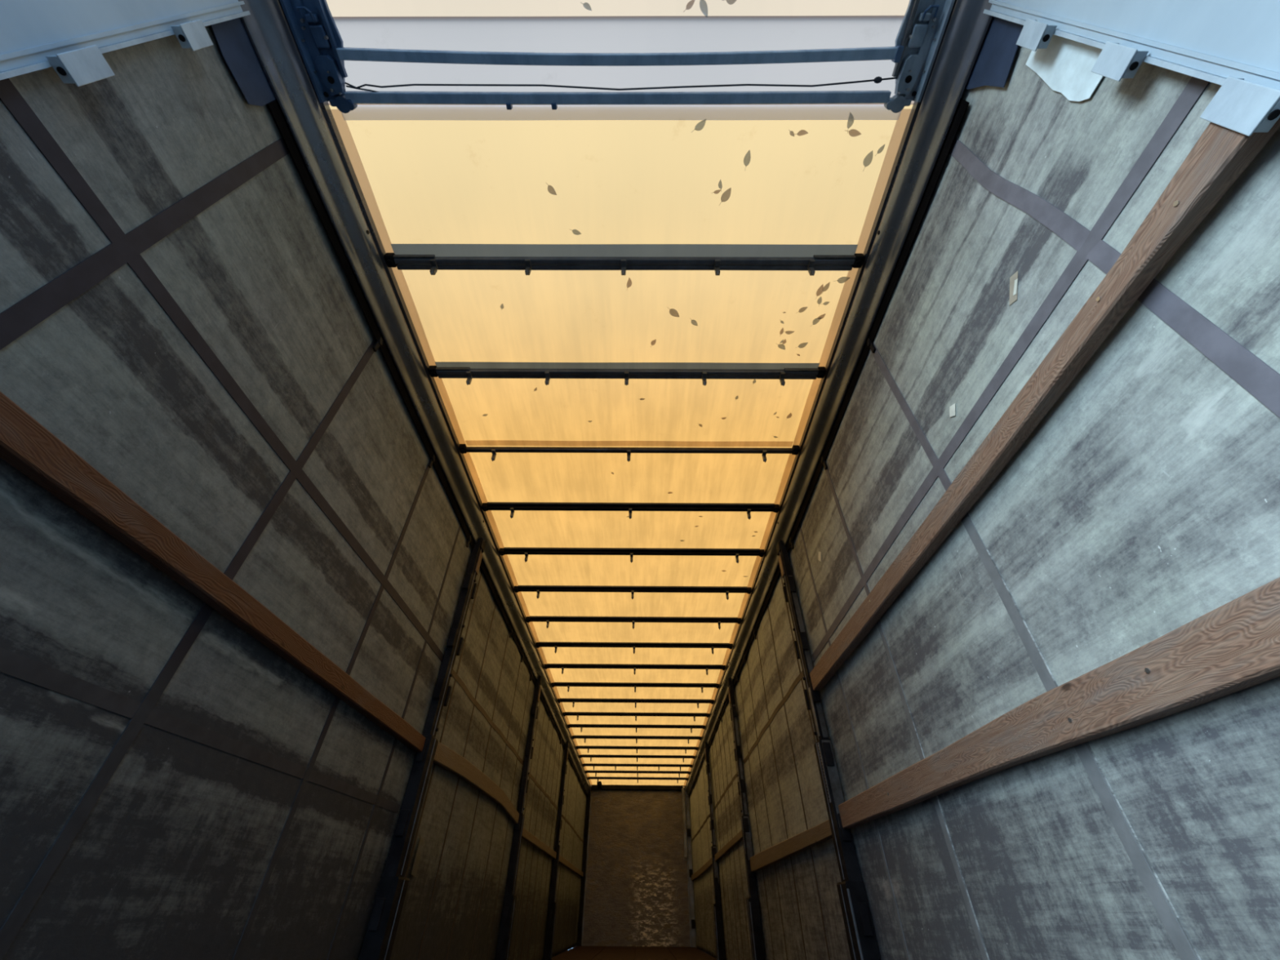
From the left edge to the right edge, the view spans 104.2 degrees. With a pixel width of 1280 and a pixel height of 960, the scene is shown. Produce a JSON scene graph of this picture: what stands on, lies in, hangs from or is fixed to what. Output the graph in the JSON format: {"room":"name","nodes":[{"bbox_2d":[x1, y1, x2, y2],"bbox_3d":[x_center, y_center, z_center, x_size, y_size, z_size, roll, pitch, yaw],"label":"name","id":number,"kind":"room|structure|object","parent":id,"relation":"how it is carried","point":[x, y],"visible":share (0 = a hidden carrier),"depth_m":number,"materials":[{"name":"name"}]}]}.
{"room":"cargo space","nodes":[
{"label":"cargo space","id":0,"kind":"room"},
{"bbox_2d":[0,25,586,959],"bbox_3d":[-1.340,3.752,5.790,0.033,2.930,15.150,0,-41,0],"label":"wall","id":1,"kind":"structure","parent":0,"point":[179,309],"depth_m":1.59,"materials":[{"name":"grey fabric"}]},
{"bbox_2d":[0,0,250,79],"bbox_3d":[-1.331,-0.875,0.422,0.028,2.780,0.976,0,-41,0],"label":"panel","id":2,"kind":"object","parent":1,"relation":"attached to","point":[31,31],"visible":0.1,"depth_m":1.18,"materials":[{"name":"paint"}]},
{"bbox_2d":[45,44,115,86],"bbox_3d":[-1.296,-0.961,1.156,0.030,0.122,0.057,0,-41,0],"label":"bracket","id":3,"kind":"object","parent":2,"relation":"attached to","point":[85,65],"visible":1,"depth_m":1.15,"materials":[{"name":"metal"}]},
{"bbox_2d":[170,19,213,51],"bbox_3d":[-1.293,-1.284,1.439,0.030,0.102,0.057,0,-41,0],"label":"bracket","id":4,"kind":"object","parent":2,"relation":"attached to","point":[193,34],"visible":1,"depth_m":1.43,"materials":[{"name":"metal"}]},
{"bbox_2d":[238,0,590,796],"bbox_3d":[-1.278,2.733,6.616,0.084,0.352,15.050,0,-41,0],"label":"roof rail","id":5,"kind":"object","parent":1,"relation":"attached to","point":[308,127],"visible":0.98,"depth_m":2.41,"materials":[{"name":"metal"}]},
{"bbox_2d":[210,17,276,106],"bbox_3d":[-1.329,-1.450,1.719,0.007,0.325,0.230,1,-41,0],"label":"flap","id":6,"kind":"object","parent":5,"relation":"hanging from","point":[236,47],"visible":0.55,"depth_m":1.67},
{"bbox_2d":[279,0,357,113],"bbox_3d":[-1.184,-1.746,1.687,0.143,0.080,0.833,0,-41,0],"label":"carriage","id":7,"kind":"object","parent":5,"relation":"attached to","point":[315,32],"visible":0.98,"depth_m":1.85,"materials":[{"name":"metal"}]},
{"bbox_2d":[344,90,891,110],"bbox_3d":[-0.091,-1.505,1.975,2.140,0.035,0.055,0,-41,0],"label":"bar","id":8,"kind":"object","parent":7,"relation":"attached to","point":[508,98],"visible":1,"depth_m":1.96,"materials":[{"name":"metal"}]},
{"bbox_2d":[344,76,897,92],"bbox_3d":[-0.072,-1.538,1.941,2.162,0.022,0.036,0,-41,1],"label":"pull cord","id":9,"kind":"object","parent":8,"relation":"attached to","point":[877,79],"visible":0.98,"depth_m":1.94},
{"bbox_2d":[336,44,904,66],"bbox_3d":[-0.079,-1.596,1.874,2.106,0.038,0.057,0,-41,0],"label":"bar","id":10,"kind":"object","parent":7,"relation":"attached to","point":[893,53],"visible":1,"depth_m":1.87,"materials":[{"name":"metal"}]},
{"bbox_2d":[383,244,864,275],"bbox_3d":[-0.080,-1.061,2.432,2.348,0.114,0.130,0,-41,0],"label":"bow","id":11,"kind":"object","parent":5,"relation":"attached to","point":[433,258],"visible":1,"depth_m":2.45,"materials":[{"name":"black metal"}]},
{"bbox_2d":[427,361,826,386],"bbox_3d":[-0.079,-0.618,2.938,2.348,0.114,0.100,0,-41,0],"label":"bow","id":12,"kind":"object","parent":5,"relation":"attached to","point":[468,370],"visible":1,"depth_m":2.96,"materials":[{"name":"black metal"}]},
{"bbox_2d":[458,440,799,462],"bbox_3d":[-0.077,-0.194,3.428,2.348,0.122,0.094,0,-41,0],"label":"bow","id":13,"kind":"object","parent":5,"relation":"attached to","point":[463,448],"visible":1,"depth_m":3.45,"materials":[{"name":"metal"}]},
{"bbox_2d":[481,502,779,519],"bbox_3d":[-0.076,0.246,3.926,2.348,0.116,0.074,0,-41,0],"label":"bow","id":14,"kind":"object","parent":5,"relation":"attached to","point":[512,506],"visible":1,"depth_m":3.94,"materials":[{"name":"metal"}]},
{"bbox_2d":[498,546,764,563],"bbox_3d":[-0.074,0.670,4.410,2.348,0.116,0.074,0,-41,0],"label":"bow","id":15,"kind":"object","parent":5,"relation":"attached to","point":[506,550],"visible":1,"depth_m":4.42,"materials":[{"name":"metal"}]},
{"bbox_2d":[513,585,751,599],"bbox_3d":[-0.073,1.114,4.918,2.348,0.116,0.074,0,-41,0],"label":"bow","id":16,"kind":"object","parent":5,"relation":"attached to","point":[538,588],"visible":1,"depth_m":4.93,"materials":[{"name":"metal"}]},
{"bbox_2d":[543,663,725,675],"bbox_3d":[-0.068,2.453,6.447,2.348,0.116,0.074,0,-41,0],"label":"bow","id":17,"kind":"object","parent":5,"relation":"attached to","point":[562,666],"visible":1,"depth_m":6.45,"materials":[{"name":"metal"}]},
{"bbox_2d":[571,735,702,743],"bbox_3d":[-0.060,4.695,9.007,2.348,0.116,0.074,0,-41,0],"label":"bow","id":18,"kind":"object","parent":5,"relation":"attached to","point":[655,737],"visible":1,"depth_m":9.02,"materials":[{"name":"metal"}]},
{"bbox_2d":[410,834,424,876],"bbox_3d":[-1.341,2.271,3.013,0.005,0.200,0.080,0,-41,1],"label":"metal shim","id":19,"kind":"object","parent":1,"relation":"attached to","point":[421,842],"visible":1,"depth_m":3.01,"materials":[{"name":"grey metal"}]},
{"bbox_2d":[326,0,914,785],"bbox_3d":[-0.067,2.643,6.764,2.540,0.019,15.240,0,-41,0],"label":"ceiling","id":20,"kind":"structure","parent":0,"point":[426,174],"depth_m":2.41,"materials":[{"name":"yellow fabric"}]},
{"bbox_2d":[546,182,556,195],"bbox_3d":[-0.401,-1.310,2.243,0.030,0.002,0.063,-13,-43,15],"label":"dead leaf","id":21,"kind":"object","parent":20,"relation":"attached to","point":[550,188],"visible":1,"depth_m":2.25,"materials":[{"name":"brown plant"}]},
{"bbox_2d":[569,229,581,235],"bbox_3d":[-0.309,-1.186,2.383,0.056,0.002,0.026,0,-41,0],"label":"dead leaf","id":22,"kind":"object","parent":20,"relation":"attached to","point":[575,232],"visible":1,"depth_m":2.38,"materials":[{"name":"brown plant"}]},
{"bbox_2d":[580,1,591,10],"bbox_3d":[-0.193,-1.704,1.790,0.044,0.001,0.017,14,-43,-15],"label":"dead leaf","id":23,"kind":"object","parent":20,"relation":"attached to","point":[586,5],"visible":1,"depth_m":1.79,"materials":[{"name":"brown"}]},
{"bbox_2d":[626,277,631,289],"bbox_3d":[-0.056,-1.012,2.579,0.025,0.001,0.073,11,-42,-12],"label":"dead leaf","id":24,"kind":"object","parent":20,"relation":"attached to","point":[629,282],"visible":1,"depth_m":2.58,"materials":[{"name":"brown plant"}]},
{"bbox_2d":[525,616,741,629],"bbox_3d":[-0.071,1.556,5.423,2.348,0.116,0.074,0,-41,0],"label":"bow","id":25,"kind":"object","parent":20,"relation":"attached to","point":[528,619],"visible":1,"depth_m":5.43,"materials":[{"name":"metal"}]},
{"bbox_2d":[535,641,733,654],"bbox_3d":[-0.070,2.004,5.934,2.348,0.116,0.074,0,-41,0],"label":"bow","id":26,"kind":"object","parent":20,"relation":"attached to","point":[541,644],"visible":1,"depth_m":5.94,"materials":[{"name":"metal"}]},
{"bbox_2d":[551,682,719,693],"bbox_3d":[-0.067,2.901,6.958,2.348,0.116,0.074,0,-41,0],"label":"bow","id":27,"kind":"object","parent":20,"relation":"attached to","point":[568,685],"visible":1,"depth_m":6.97,"materials":[{"name":"metal"}]},
{"bbox_2d":[557,697,714,708],"bbox_3d":[-0.065,3.353,7.474,2.348,0.116,0.074,0,-41,0],"label":"bow","id":28,"kind":"object","parent":20,"relation":"attached to","point":[573,700],"visible":1,"depth_m":7.48,"materials":[{"name":"metal"}]},
{"bbox_2d":[562,711,709,721],"bbox_3d":[-0.064,3.792,7.976,2.348,0.116,0.074,0,-41,0],"label":"bow","id":29,"kind":"object","parent":20,"relation":"attached to","point":[566,713],"visible":1,"depth_m":7.99,"materials":[{"name":"metal"}]},
{"bbox_2d":[567,724,705,733],"bbox_3d":[-0.062,4.232,8.478,2.348,0.116,0.074,0,-41,0],"label":"bow","id":30,"kind":"object","parent":20,"relation":"attached to","point":[604,726],"visible":1,"depth_m":8.49,"materials":[{"name":"metal"}]},
{"bbox_2d":[575,745,697,753],"bbox_3d":[-0.059,5.179,9.561,2.348,0.116,0.074,0,-41,0],"label":"bow","id":31,"kind":"object","parent":20,"relation":"attached to","point":[636,748],"visible":1,"depth_m":9.57,"materials":[{"name":"metal"}]},
{"bbox_2d":[579,754,695,762],"bbox_3d":[-0.057,5.639,10.085,2.348,0.116,0.074,0,-41,0],"label":"bow","id":32,"kind":"object","parent":20,"relation":"attached to","point":[590,756],"visible":1,"depth_m":10.09,"materials":[{"name":"metal"}]},
{"bbox_2d":[582,763,692,770],"bbox_3d":[-0.055,6.151,10.671,2.348,0.116,0.074,0,-41,0],"label":"bow","id":33,"kind":"object","parent":20,"relation":"attached to","point":[593,765],"visible":1,"depth_m":10.68,"materials":[{"name":"metal"}]},
{"bbox_2d":[585,770,689,777],"bbox_3d":[-0.054,6.589,11.171,2.348,0.116,0.074,0,-41,0],"label":"bow","id":34,"kind":"object","parent":20,"relation":"attached to","point":[678,772],"visible":1,"depth_m":11.18,"materials":[{"name":"metal"}]},
{"bbox_2d":[587,776,688,782],"bbox_3d":[-0.052,7.040,11.686,2.348,0.116,0.074,0,-41,0],"label":"bow","id":35,"kind":"object","parent":20,"relation":"attached to","point":[597,778],"visible":1,"depth_m":11.69,"materials":[{"name":"metal"}]},
{"bbox_2d":[650,339,656,346],"bbox_3d":[0.076,-0.780,2.843,0.031,0.002,0.052,0,-41,0],"label":"dead leaf","id":36,"kind":"object","parent":20,"relation":"attached to","point":[653,342],"visible":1,"depth_m":2.84,"materials":[{"name":"brown plant"}]},
{"bbox_2d":[666,306,679,316],"bbox_3d":[0.180,-0.908,2.695,0.040,0.002,0.087,-22,-46,23],"label":"dead leaf","id":37,"kind":"object","parent":20,"relation":"attached to","point":[673,312],"visible":1,"depth_m":2.70,"materials":[{"name":"brown plant"}]},
{"bbox_2d":[683,0,694,12],"bbox_3d":[0.177,-1.702,1.789,0.052,0.001,0.018,-29,-49,29],"label":"dead leaf","id":38,"kind":"object","parent":20,"relation":"attached to","point":[690,4],"visible":1,"depth_m":1.79,"materials":[{"name":"brown plant"}]},
{"bbox_2d":[691,320,697,325],"bbox_3d":[0.295,-0.868,2.740,0.027,0.002,0.066,-32,-50,31],"label":"dead leaf","id":39,"kind":"object","parent":20,"relation":"attached to","point":[693,322],"visible":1,"depth_m":2.74,"materials":[{"name":"brown plant"}]},
{"bbox_2d":[691,119,706,132],"bbox_3d":[0.245,-1.462,2.062,0.073,0.002,0.028,-21,-46,23],"label":"dead leaf","id":40,"kind":"object","parent":20,"relation":"attached to","point":[700,125],"visible":1,"depth_m":2.06,"materials":[{"name":"brown"}]},
{"bbox_2d":[699,0,707,17],"bbox_3d":[0.227,-1.702,1.788,0.025,0.002,0.074,-22,-46,23],"label":"dead leaf","id":41,"kind":"object","parent":20,"relation":"attached to","point":[703,5],"visible":1,"depth_m":1.79,"materials":[{"name":"brown"}]},
{"bbox_2d":[718,179,722,191],"bbox_3d":[0.359,-1.316,2.228,0.019,0.002,0.051,0,-41,0],"label":"dead leaf","id":42,"kind":"object","parent":20,"relation":"attached to","point":[720,185],"visible":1,"depth_m":2.23,"materials":[{"name":"brown"}]},
{"bbox_2d":[719,187,731,204],"bbox_3d":[0.385,-1.285,2.261,0.085,0.003,0.038,-31,-50,31],"label":"dead leaf","id":43,"kind":"object","parent":20,"relation":"attached to","point":[726,195],"visible":1,"depth_m":2.26,"materials":[{"name":"brown plant"}]},
{"bbox_2d":[722,0,736,4],"bbox_3d":[0.322,-1.711,1.777,0.058,0.001,0.023,0,-41,0],"label":"dead leaf","id":44,"kind":"object","parent":20,"relation":"attached to","point":[729,2],"visible":1,"depth_m":1.78,"materials":[{"name":"brown plant"}]},
{"bbox_2d":[743,149,751,168],"bbox_3d":[0.462,-1.380,2.152,0.030,0.003,0.081,0,-41,0],"label":"dead leaf","id":45,"kind":"object","parent":20,"relation":"attached to","point":[747,158],"visible":1,"depth_m":2.15,"materials":[{"name":"brown"}]},
{"bbox_2d":[777,343,785,350],"bbox_3d":[0.806,-0.766,2.849,0.073,0.003,0.030,17,-44,-18],"label":"dead leaf","id":46,"kind":"object","parent":20,"relation":"attached to","point":[781,346],"visible":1,"depth_m":2.85,"materials":[{"name":"brown plant"}]},
{"bbox_2d":[783,330,794,334],"bbox_3d":[0.828,-0.824,2.783,0.066,0.002,0.023,0,-41,0],"label":"dead leaf","id":47,"kind":"object","parent":20,"relation":"attached to","point":[788,332],"visible":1,"depth_m":2.78,"materials":[{"name":"brown plant"}]},
{"bbox_2d":[789,130,794,136],"bbox_3d":[0.632,-1.446,2.076,0.037,0.001,0.015,29,-49,-29],"label":"dead leaf","id":48,"kind":"object","parent":20,"relation":"attached to","point":[791,132],"visible":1,"depth_m":2.08,"materials":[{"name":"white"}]},
{"bbox_2d":[794,129,808,135],"bbox_3d":[0.671,-1.446,2.074,0.059,0.003,0.021,0,-41,0],"label":"dead leaf","id":49,"kind":"object","parent":20,"relation":"attached to","point":[802,132],"visible":1,"depth_m":2.08,"materials":[{"name":"brown plant"}]},
{"bbox_2d":[795,306,807,313],"bbox_3d":[0.870,-0.914,2.681,0.028,0.002,0.064,27,-48,-27],"label":"dead leaf","id":50,"kind":"object","parent":20,"relation":"attached to","point":[803,308],"visible":1,"depth_m":2.68,"materials":[{"name":"brown plant"}]},
{"bbox_2d":[798,342,807,347],"bbox_3d":[0.923,-0.769,2.845,0.064,0.002,0.038,0,-41,0],"label":"dead leaf","id":51,"kind":"object","parent":20,"relation":"attached to","point":[802,344],"visible":1,"depth_m":2.84,"materials":[{"name":"brown plant"}]},
{"bbox_2d":[810,317,820,326],"bbox_3d":[0.961,-0.868,2.732,0.033,0.002,0.071,17,-44,-18],"label":"dead leaf","id":52,"kind":"object","parent":20,"relation":"attached to","point":[815,321],"visible":1,"depth_m":2.73,"materials":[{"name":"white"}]},
{"bbox_2d":[815,284,823,298],"bbox_3d":[0.937,-0.982,2.601,0.032,0.002,0.087,0,-41,0],"label":"dead leaf","id":53,"kind":"object","parent":20,"relation":"attached to","point":[820,291],"visible":1,"depth_m":2.60,"materials":[{"name":"brown plant"}]},
{"bbox_2d":[817,296,822,306],"bbox_3d":[0.951,-0.947,2.642,0.025,0.002,0.059,0,-41,0],"label":"dead leaf","id":54,"kind":"object","parent":20,"relation":"attached to","point":[820,300],"visible":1,"depth_m":2.64,"materials":[{"name":"brown plant"}]},
{"bbox_2d":[817,313,825,319],"bbox_3d":[0.983,-0.885,2.711,0.058,0.002,0.025,-20,-45,22],"label":"dead leaf","id":55,"kind":"object","parent":20,"relation":"attached to","point":[822,316],"visible":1,"depth_m":2.71,"materials":[{"name":"brown plant"}]},
{"bbox_2d":[822,281,830,293],"bbox_3d":[0.965,-0.996,2.587,0.029,0.001,0.070,0,-41,0],"label":"dead leaf","id":56,"kind":"object","parent":20,"relation":"attached to","point":[826,286],"visible":1,"depth_m":2.58,"materials":[{"name":"brown plant"}]},
{"bbox_2d":[833,276,849,283],"bbox_3d":[1.032,-1.024,2.552,0.079,0.003,0.036,0,-41,0],"label":"dead leaf","id":57,"kind":"object","parent":20,"relation":"attached to","point":[842,279],"visible":1,"depth_m":2.55,"materials":[{"name":"brown plant"}]},
{"bbox_2d":[847,112,853,133],"bbox_3d":[0.864,-1.468,2.048,0.026,0.001,0.073,0,-41,0],"label":"dead leaf","id":58,"kind":"object","parent":20,"relation":"attached to","point":[851,119],"visible":1,"depth_m":2.04,"materials":[{"name":"brown"}]},
{"bbox_2d":[846,128,861,136],"bbox_3d":[0.886,-1.445,2.074,0.073,0.001,0.027,0,-41,0],"label":"dead leaf","id":59,"kind":"object","parent":20,"relation":"attached to","point":[852,132],"visible":1,"depth_m":2.07,"materials":[{"name":"brown plant"}]},
{"bbox_2d":[862,151,872,171],"bbox_3d":[0.982,-1.377,2.151,0.037,0.001,0.080,0,-41,0],"label":"dead leaf","id":60,"kind":"object","parent":20,"relation":"attached to","point":[868,159],"visible":1,"depth_m":2.15,"materials":[{"name":"brown"}]},
{"bbox_2d":[875,144,884,155],"bbox_3d":[1.022,-1.403,2.121,0.019,0.002,0.052,23,-46,-24],"label":"dead leaf","id":61,"kind":"object","parent":20,"relation":"attached to","point":[880,150],"visible":1,"depth_m":2.12,"materials":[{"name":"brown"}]},
{"bbox_2d":[551,946,716,959],"bbox_3d":[-0.090,4.880,4.799,2.540,0.066,15.150,0,-41,0],"label":"floor","id":62,"kind":"structure","parent":0,"point":[577,953],"depth_m":8.43,"materials":[{"name":"brown wood"}]},
{"bbox_2d":[358,537,485,959],"bbox_3d":[-1.286,1.536,3.147,0.099,2.765,0.197,0,-41,0],"label":"post","id":63,"kind":"object","parent":62,"relation":"on","point":[383,924],"visible":0.98,"depth_m":2.81,"materials":[{"name":"metal"}]},
{"bbox_2d":[0,391,425,752],"bbox_3d":[-1.318,0.575,1.823,0.042,0.092,3.075,0,-41,0],"label":"wooden lath","id":64,"kind":"object","parent":63,"relation":"attached to","point":[26,445],"visible":1,"depth_m":1.36,"materials":[{"name":"brown wood"}]},
{"bbox_2d":[433,742,519,824],"bbox_3d":[-1.312,2.626,4.237,0.035,0.164,2.890,0,-41,0],"label":"wooden lath","id":65,"kind":"object","parent":63,"relation":"attached to","point":[445,757],"visible":0.96,"depth_m":3.88,"materials":[{"name":"brown wood"}]},
{"bbox_2d":[494,675,542,959],"bbox_3d":[-1.279,3.564,5.465,0.099,2.765,0.197,0,-41,0],"label":"post","id":66,"kind":"object","parent":62,"relation":"on","point":[504,936],"visible":0.97,"depth_m":5.12,"materials":[{"name":"metal"}]},
{"bbox_2d":[521,827,556,858],"bbox_3d":[-1.305,4.771,6.513,0.035,0.083,2.980,0,-41,0],"label":"wooden lath","id":67,"kind":"object","parent":66,"relation":"attached to","point":[527,836],"visible":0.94,"depth_m":6.30,"materials":[{"name":"brown wood"}]},
{"bbox_2d":[543,742,568,959],"bbox_3d":[-1.272,5.646,7.842,0.099,2.765,0.197,0,-41,0],"label":"post","id":68,"kind":"object","parent":62,"relation":"on","point":[548,953],"visible":0.99,"depth_m":7.46,"materials":[{"name":"metal"}]},
{"bbox_2d":[559,854,582,876],"bbox_3d":[-1.296,7.350,9.458,0.035,0.082,4.490,0,-41,0],"label":"wooden lath","id":69,"kind":"object","parent":68,"relation":"attached to","point":[563,861],"visible":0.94,"depth_m":9.14,"materials":[{"name":"brown wood"}]},
{"bbox_2d":[577,786,591,946],"bbox_3d":[-1.259,8.691,11.407,0.105,2.900,0.188,0,-41,0],"label":"post","id":70,"kind":"object","parent":62,"relation":"on","point":[580,929],"visible":0.87,"depth_m":11.23,"materials":[{"name":"black metal"}]},
{"bbox_2d":[684,786,696,946],"bbox_3d":[1.131,8.701,11.390,0.115,2.900,0.188,0,-41,0],"label":"post","id":71,"kind":"object","parent":62,"relation":"on","point":[689,864],"visible":0.91,"depth_m":11.16,"materials":[{"name":"black metal"}]},
{"bbox_2d":[681,786,687,857],"bbox_3d":[1.057,8.071,11.810,0.075,1.400,0.090,0,-41,0],"label":"steel pole","id":72,"kind":"object","parent":71,"relation":"attached to","point":[683,787],"visible":1,"depth_m":11.76,"materials":[{"name":"grey metal"}]},
{"bbox_2d":[704,742,724,959],"bbox_3d":[1.127,5.617,7.781,0.099,2.765,0.197,0,-41,0],"label":"post","id":73,"kind":"object","parent":62,"relation":"on","point":[717,906],"visible":0.98,"depth_m":7.40,"materials":[{"name":"metal"}]},
{"bbox_2d":[691,857,712,880],"bbox_3d":[1.158,7.366,9.397,0.035,0.116,4.550,0,-41,0],"label":"wooden lath","id":74,"kind":"object","parent":73,"relation":"attached to","point":[707,865],"visible":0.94,"depth_m":9.10,"materials":[{"name":"brown wood"}]},
{"bbox_2d":[727,678,765,959],"bbox_3d":[1.120,3.588,5.463,0.099,2.765,0.197,0,-41,0],"label":"post","id":75,"kind":"object","parent":62,"relation":"on","point":[753,904],"visible":0.98,"depth_m":5.16,"materials":[{"name":"metal"}]},
{"bbox_2d":[714,830,742,861],"bbox_3d":[1.150,4.773,6.477,0.035,0.104,2.900,0,-41,0],"label":"wooden lath","id":76,"kind":"object","parent":75,"relation":"attached to","point":[738,837],"visible":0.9,"depth_m":6.37,"materials":[{"name":"brown wood"}]},
{"bbox_2d":[775,540,880,959],"bbox_3d":[1.113,1.559,3.146,0.099,2.765,0.197,0,-41,0],"label":"post","id":77,"kind":"object","parent":62,"relation":"on","point":[859,927],"visible":0.94,"depth_m":2.83,"materials":[{"name":"metal"}]},
{"bbox_2d":[749,819,832,871],"bbox_3d":[1.135,2.953,3.970,0.035,0.117,2.890,0,-41,0],"label":"wooden lath","id":78,"kind":"object","parent":77,"relation":"attached to","point":[821,833],"visible":0.96,"depth_m":3.66,"materials":[{"name":"brown wood"}]},
{"bbox_2d":[809,117,1279,690],"bbox_3d":[1.133,0.310,2.081,0.048,0.135,3.065,0,-41,0],"label":"wooden lath","id":79,"kind":"object","parent":77,"relation":"attached to","point":[1220,154],"visible":1,"depth_m":1.28,"materials":[{"name":"brown wood"}]},
{"bbox_2d":[838,577,1279,828],"bbox_3d":[1.126,0.862,1.578,0.046,0.156,3.095,0,-41,0],"label":"wooden lath","id":80,"kind":"object","parent":77,"relation":"attached to","point":[1234,646],"visible":1,"depth_m":1.15,"materials":[{"name":"brown wood"}]},
{"bbox_2d":[581,784,695,946],"bbox_3d":[-0.061,8.757,11.506,2.600,3.050,0.050,0,-41,0],"label":"wall","id":81,"kind":"structure","parent":0,"point":[637,891],"depth_m":11.32,"materials":[{"name":"brown wood"}]},
{"bbox_2d":[591,781,682,791],"bbox_3d":[-0.054,7.511,12.231,2.303,0.100,0.499,0,-41,0],"label":"header","id":82,"kind":"object","parent":81,"relation":"attached to","point":[599,786],"visible":0.88,"depth_m":12.34,"materials":[{"name":"black metal"}]},
{"bbox_2d":[688,45,1279,959],"bbox_3d":[1.183,3.763,5.773,0.036,2.930,15.150,0,-41,0],"label":"wall","id":83,"kind":"structure","parent":0,"point":[1144,502],"depth_m":1.45,"materials":[{"name":"grey fabric"}]},
{"bbox_2d":[817,551,821,561],"bbox_3d":[1.174,0.501,3.253,0.001,0.080,0.080,0,-41,1],"label":"paper scrap","id":84,"kind":"object","parent":83,"relation":"attached to","point":[819,553],"visible":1,"depth_m":3.25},
{"bbox_2d":[685,0,992,797],"bbox_3d":[1.141,2.744,6.599,0.084,0.352,15.050,0,-41,0],"label":"roof rail","id":85,"kind":"object","parent":83,"relation":"attached to","point":[933,124],"visible":0.94,"depth_m":2.38,"materials":[{"name":"metal"}]},
{"bbox_2d":[884,0,955,112],"bbox_3d":[1.019,-1.736,1.672,0.143,0.080,0.833,0,-41,0],"label":"carriage","id":86,"kind":"object","parent":85,"relation":"attached to","point":[921,32],"visible":0.98,"depth_m":1.83,"materials":[{"name":"metal"}]},
{"bbox_2d":[964,16,1023,89],"bbox_3d":[1.165,-1.412,1.668,0.005,0.330,0.195,0,-41,0],"label":"flap","id":87,"kind":"object","parent":85,"relation":"hanging from","point":[992,66],"visible":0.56,"depth_m":1.63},
{"bbox_2d":[949,403,955,417],"bbox_3d":[1.169,-0.259,1.862,0.002,0.050,0.055,0,-41,0],"label":"paper scrap","id":88,"kind":"object","parent":83,"relation":"attached to","point":[952,408],"visible":1,"depth_m":1.86,"materials":[{"name":"white paper"}]},
{"bbox_2d":[1008,271,1017,305],"bbox_3d":[1.175,-0.603,1.568,0.001,0.080,0.090,0,-41,0],"label":"paper scrap","id":89,"kind":"object","parent":83,"relation":"attached to","point":[1012,299],"visible":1,"depth_m":1.57,"materials":[{"name":"beige paper"}]},
{"bbox_2d":[1013,278,1017,295],"bbox_3d":[1.174,-0.603,1.558,0.001,0.037,0.045,0,-41,0],"label":"paper scrap","id":90,"kind":"object","parent":83,"relation":"attached to","point":[1016,280],"visible":1,"depth_m":1.56,"materials":[{"name":"white paper"}]},
{"bbox_2d":[1026,34,1103,101],"bbox_3d":[1.173,-1.146,1.380,0.006,0.350,0.116,0,-41,0],"label":"repair patch","id":91,"kind":"object","parent":83,"relation":"attached to","point":[1065,65],"visible":0.78,"depth_m":1.36,"materials":[{"name":"fabric"}]},
{"bbox_2d":[982,0,1279,89],"bbox_3d":[1.141,-0.864,0.405,0.028,2.780,0.976,0,-41,0],"label":"panel","id":92,"kind":"object","parent":83,"relation":"attached to","point":[1212,41],"visible":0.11,"depth_m":1.04,"materials":[{"name":"paint"}]},
{"bbox_2d":[1016,18,1057,51],"bbox_3d":[1.120,-1.259,1.409,0.030,0.112,0.057,0,-41,0],"label":"bracket","id":93,"kind":"object","parent":92,"relation":"attached to","point":[1034,35],"visible":1,"depth_m":1.39,"materials":[{"name":"metal"}]},
{"bbox_2d":[1090,40,1148,81],"bbox_3d":[1.117,-0.977,1.162,0.030,0.112,0.057,0,-41,0],"label":"pocket","id":94,"kind":"object","parent":92,"relation":"attached to","point":[1116,61],"visible":1,"depth_m":1.15,"materials":[{"name":"paint"}]},
{"bbox_2d":[1200,75,1279,136],"bbox_3d":[1.115,-0.687,0.915,0.030,0.126,0.065,0,-41,0],"label":"pocket","id":95,"kind":"object","parent":92,"relation":"attached to","point":[1240,105],"visible":1,"depth_m":0.91,"materials":[{"name":"paint"}]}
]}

